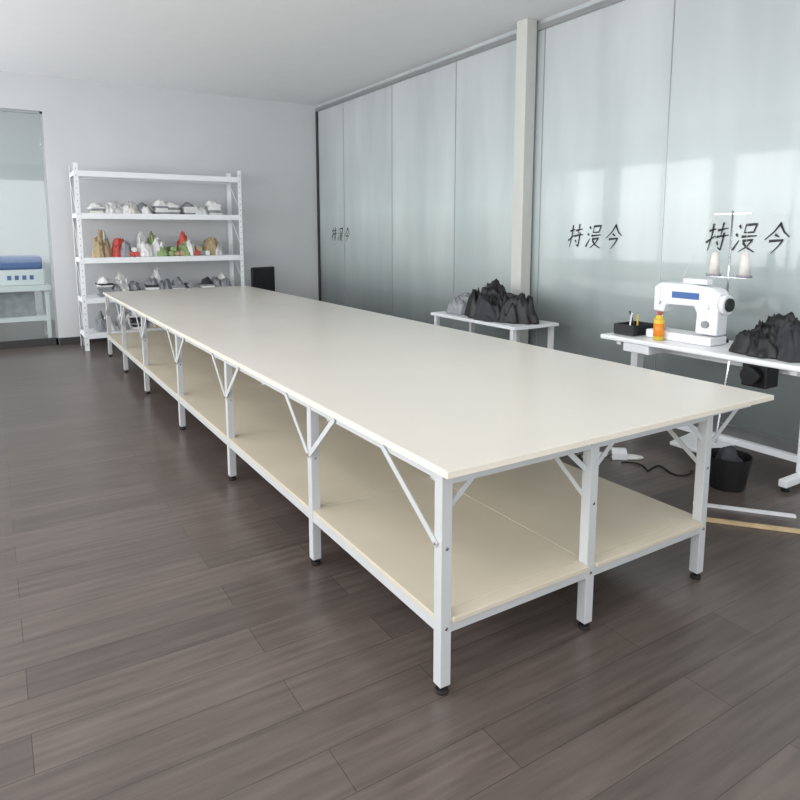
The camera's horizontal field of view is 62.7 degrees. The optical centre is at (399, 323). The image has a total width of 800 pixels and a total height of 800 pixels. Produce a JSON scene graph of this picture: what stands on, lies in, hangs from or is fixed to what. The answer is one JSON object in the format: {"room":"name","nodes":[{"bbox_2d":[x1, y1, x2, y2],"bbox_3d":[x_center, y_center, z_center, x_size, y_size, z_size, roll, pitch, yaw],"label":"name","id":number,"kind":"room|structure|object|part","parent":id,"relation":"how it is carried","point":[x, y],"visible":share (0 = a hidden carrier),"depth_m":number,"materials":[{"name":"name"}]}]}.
{"room":"sewing workshop","nodes":[
{"label":"sewing workshop","id":0,"kind":"room"},
{"bbox_2d":[0,111,53,319],"bbox_3d":[-6.026,-1.850,11.475,7.250,3.550,0.100,-5,9,-32],"label":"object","id":1,"kind":"structure","parent":0,"point":[23,214],"depth_m":11.12,"materials":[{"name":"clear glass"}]},
{"bbox_2d":[0,71,318,337],"bbox_3d":[-4.361,-1.504,9.014,7.450,3.550,0.120,-5,9,-32],"label":"wall","id":2,"kind":"structure","parent":0,"point":[93,125],"depth_m":9.53,"materials":[{"name":"grey paint"}]},
{"bbox_2d":[0,108,58,349],"bbox_3d":[-6.114,-1.129,7.964,3.320,3.100,0.060,-5,9,-32],"label":"window frame","id":3,"kind":"structure","parent":2,"relation":"in","point":[13,344],"depth_m":8.79,"materials":[{"name":"metal"}]},
{"bbox_2d":[59,336,107,344],"bbox_3d":[-3.026,0.100,9.997,3.870,0.100,0.014,-5,9,-32],"label":"baseboard","id":4,"kind":"structure","parent":2,"relation":"attached to","point":[67,340],"depth_m":9.08,"materials":[{"name":"black"}]},
{"bbox_2d":[0,0,591,105],"bbox_3d":[-1.719,-2.694,4.369,7.650,0.100,16.600,-5,9,-32],"label":"ceiling","id":5,"kind":"structure","parent":0,"point":[308,52],"depth_m":6.89,"materials":[{"name":"paint"}]},
{"bbox_2d":[0,320,799,799],"bbox_3d":[-1.719,0.920,4.877,7.650,0.100,16.600,-5,9,-32],"label":"floor","id":6,"kind":"structure","parent":0,"point":[169,629],"depth_m":2.45,"materials":[{"name":"brown wood"}]},
{"bbox_2d":[0,255,51,337],"bbox_3d":[-5.622,-0.353,9.263,1.200,1.200,0.800,-5,9,-32],"label":"machine","id":7,"kind":"object","parent":6,"relation":"on","point":[20,275],"visible":1,"depth_m":9.15,"materials":[{"name":"white plastic"}]},
{"bbox_2d":[69,162,244,350],"bbox_3d":[-3.316,-0.943,9.155,2.150,2.400,0.522,-5,9,-32],"label":"storage rack","id":8,"kind":"object","parent":6,"relation":"on","point":[86,333],"visible":0.78,"depth_m":8.81,"materials":[{"name":"white metal"}]},
{"bbox_2d":[94,311,160,331],"bbox_3d":[-3.319,-0.115,9.236,1.815,0.277,0.419,-5,9,-32],"label":"fabric pile","id":9,"kind":"object","parent":8,"relation":"in","point":[100,325],"visible":0.22,"depth_m":8.87,"materials":[{"name":"grey fabric"}]},
{"bbox_2d":[87,199,221,214],"bbox_3d":[-3.342,-1.621,9.018,1.732,0.222,0.384,-5,9,-32],"label":"garments","id":10,"kind":"object","parent":8,"relation":"in","point":[212,207],"visible":0.98,"depth_m":8.91,"materials":[{"name":"grey fabric"}]},
{"bbox_2d":[92,229,222,256],"bbox_3d":[-3.339,-1.131,9.092,1.746,0.371,0.386,-5,9,-32],"label":"scraps","id":11,"kind":"object","parent":8,"relation":"in","point":[154,246],"visible":1,"depth_m":8.98,"materials":[{"name":"multicoloured fabric"}]},
{"bbox_2d":[95,266,231,296],"bbox_3d":[-3.273,-0.626,9.199,1.813,0.382,0.392,-5,9,-32],"label":"garments","id":12,"kind":"object","parent":8,"relation":"in","point":[154,282],"visible":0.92,"depth_m":9.04,"materials":[{"name":"fabric"}]},
{"bbox_2d":[251,266,274,290],"bbox_3d":[-1.841,-0.332,9.761,0.594,1.020,0.545,6,10,38],"label":"computer monitor","id":13,"kind":"object","parent":6,"relation":"on","point":[261,277],"visible":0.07,"depth_m":9.83,"materials":[{"name":"black plastic"}]},
{"bbox_2d":[103,286,773,695],"bbox_3d":[-0.988,0.360,5.628,1.844,0.800,7.259,-5,9,-32],"label":"table","id":14,"kind":"object","parent":6,"relation":"on","point":[430,454],"visible":1,"depth_m":3.02,"materials":[{"name":"beige laminate"}]},
{"bbox_2d":[431,311,558,348],"bbox_3d":[0.890,0.285,6.488,0.540,0.710,1.300,-5,9,-32],"label":"side table","id":15,"kind":"object","parent":6,"relation":"on","point":[513,328],"visible":0.43,"depth_m":6.06,"materials":[{"name":"white plastic"}]},
{"bbox_2d":[445,278,538,323],"bbox_3d":[0.877,-0.255,6.395,0.479,0.379,1.238,-5,9,-32],"label":"garments","id":16,"kind":"object","parent":15,"relation":"on","point":[493,303],"visible":1,"depth_m":6.14,"materials":[{"name":"fabric"}]},
{"bbox_2d":[577,451,608,457],"bbox_3d":[1.352,0.883,4.542,0.221,0.064,0.110,-2,8,-16],"label":"slipper","id":17,"kind":"object","parent":6,"relation":"on","point":[578,453],"visible":0.22,"depth_m":4.55,"materials":[{"name":"white fabric"}]},
{"bbox_2d":[609,447,643,459],"bbox_3d":[1.562,0.888,4.508,0.221,0.064,0.110,1,8,6],"label":"slipper","id":18,"kind":"object","parent":6,"relation":"on","point":[616,453],"visible":0.99,"depth_m":4.47,"materials":[{"name":"white plastic"}]},
{"bbox_2d":[621,462,692,475],"bbox_3d":[1.675,0.946,4.292,0.445,0.010,0.143,4,9,25],"label":"power cable","id":19,"kind":"object","parent":6,"relation":"on","point":[647,470],"visible":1,"depth_m":4.28,"materials":[{"name":"black plastic"}]},
{"bbox_2d":[600,332,799,491],"bbox_3d":[2.141,0.527,4.512,0.560,0.780,1.500,-5,9,-32],"label":"table","id":20,"kind":"object","parent":6,"relation":"on","point":[762,373],"visible":0.62,"depth_m":4.31,"materials":[{"name":"white metal"}]},
{"bbox_2d":[614,311,652,335],"bbox_3d":[1.763,-0.012,4.925,0.250,0.170,0.180,-5,9,-32],"label":"tray","id":21,"kind":"object","parent":20,"relation":"on","point":[631,328],"visible":0.84,"depth_m":4.87,"materials":[{"name":"black plastic"}]},
{"bbox_2d":[653,311,664,340],"bbox_3d":[1.831,0.011,4.637,0.073,0.203,0.073,-5,9,-32],"label":"oil bottle","id":22,"kind":"object","parent":20,"relation":"on","point":[659,321],"visible":1,"depth_m":4.61,"materials":[{"name":"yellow plastic"}]},
{"bbox_2d":[646,211,752,346],"bbox_3d":[2.085,-0.329,4.559,0.320,0.900,0.600,-5,9,-32],"label":"sewing machine","id":23,"kind":"object","parent":20,"relation":"on","point":[712,304],"visible":0.91,"depth_m":4.46,"materials":[{"name":"white plastic"}]},
{"bbox_3d":[2.031,-0.126,4.551,0.140,0.380,0.545,-5,9,-32],"label":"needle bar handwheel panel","id":24,"kind":"part","parent":23,"relation":"part of","materials":[{"name":"white plastic"}]},
{"bbox_2d":[600,332,799,372],"bbox_3d":[2.141,0.158,4.460,0.560,0.035,1.500,-5,9,-32],"label":"countertop","id":25,"kind":"structure","parent":20,"relation":"on","point":[719,351],"depth_m":4.30,"materials":[{"name":"white plastic"}]},
{"bbox_2d":[729,312,799,361],"bbox_3d":[2.372,0.054,4.061,0.456,0.278,0.517,-5,9,-32],"label":"garments","id":26,"kind":"object","parent":20,"relation":"on","point":[778,338],"visible":1,"depth_m":3.98,"materials":[{"name":"fabric"}]},
{"bbox_2d":[709,445,752,492],"bbox_3d":[1.996,0.865,3.993,0.260,0.255,0.260,-5,9,-32],"label":"waste bin","id":27,"kind":"object","parent":6,"relation":"on","point":[730,467],"visible":0.98,"depth_m":3.92,"materials":[{"name":"black plastic"}]},
{"bbox_2d":[707,503,795,517],"bbox_3d":[1.912,1.034,3.655,0.512,0.012,0.030,3,8,19],"label":"ruler","id":28,"kind":"object","parent":6,"relation":"on","point":[749,510],"visible":0.79,"depth_m":3.63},
{"bbox_2d":[706,517,799,533],"bbox_3d":[2.026,1.068,3.398,0.881,0.014,0.030,3,8,18],"label":"batten","id":29,"kind":"object","parent":6,"relation":"on","point":[712,520],"visible":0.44,"depth_m":3.45,"materials":[{"name":"brown wood"}]},
{"bbox_2d":[509,18,536,343],"bbox_3d":[1.222,-1.159,6.558,0.129,3.550,0.150,-5,9,-32],"label":"pillar","id":30,"kind":"structure","parent":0,"point":[526,41],"depth_m":6.44,"materials":[{"name":"paint"}]},
{"bbox_2d":[317,0,799,441],"bbox_3d":[2.168,-0.978,5.269,0.040,3.550,13.200,-5,9,-32],"label":"wall","id":31,"kind":"structure","parent":0,"point":[734,128],"depth_m":5.83,"materials":[{"name":"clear glass"}]},
{"bbox_2d":[332,227,349,240],"bbox_3d":[-0.924,-1.390,10.179,0.001,0.222,0.623,-5,9,-32],"label":"decal","id":32,"kind":"object","parent":31,"relation":"attached to","point":[335,227],"visible":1,"depth_m":10.19,"materials":[{"name":"black paint"}]},
{"bbox_2d":[315,0,797,453],"bbox_3d":[2.138,-0.951,5.255,0.030,3.500,13.200,-5,9,-32],"label":"trim","id":33,"kind":"structure","parent":31,"relation":"attached to","point":[779,443],"depth_m":6.39,"materials":[{"name":"metal"}]},
{"bbox_2d":[568,224,621,248],"bbox_3d":[1.750,-0.792,5.925,0.001,0.222,0.623,-5,9,-32],"label":"decal","id":34,"kind":"object","parent":31,"relation":"attached to","point":[616,227],"visible":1,"depth_m":5.92,"materials":[{"name":"black paint"}]},
{"bbox_2d":[705,222,789,252],"bbox_3d":[2.495,-0.625,4.740,0.001,0.222,0.623,-5,9,-32],"label":"decal","id":35,"kind":"object","parent":31,"relation":"attached to","point":[748,224],"visible":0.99,"depth_m":4.73,"materials":[{"name":"black paint"}]}
]}

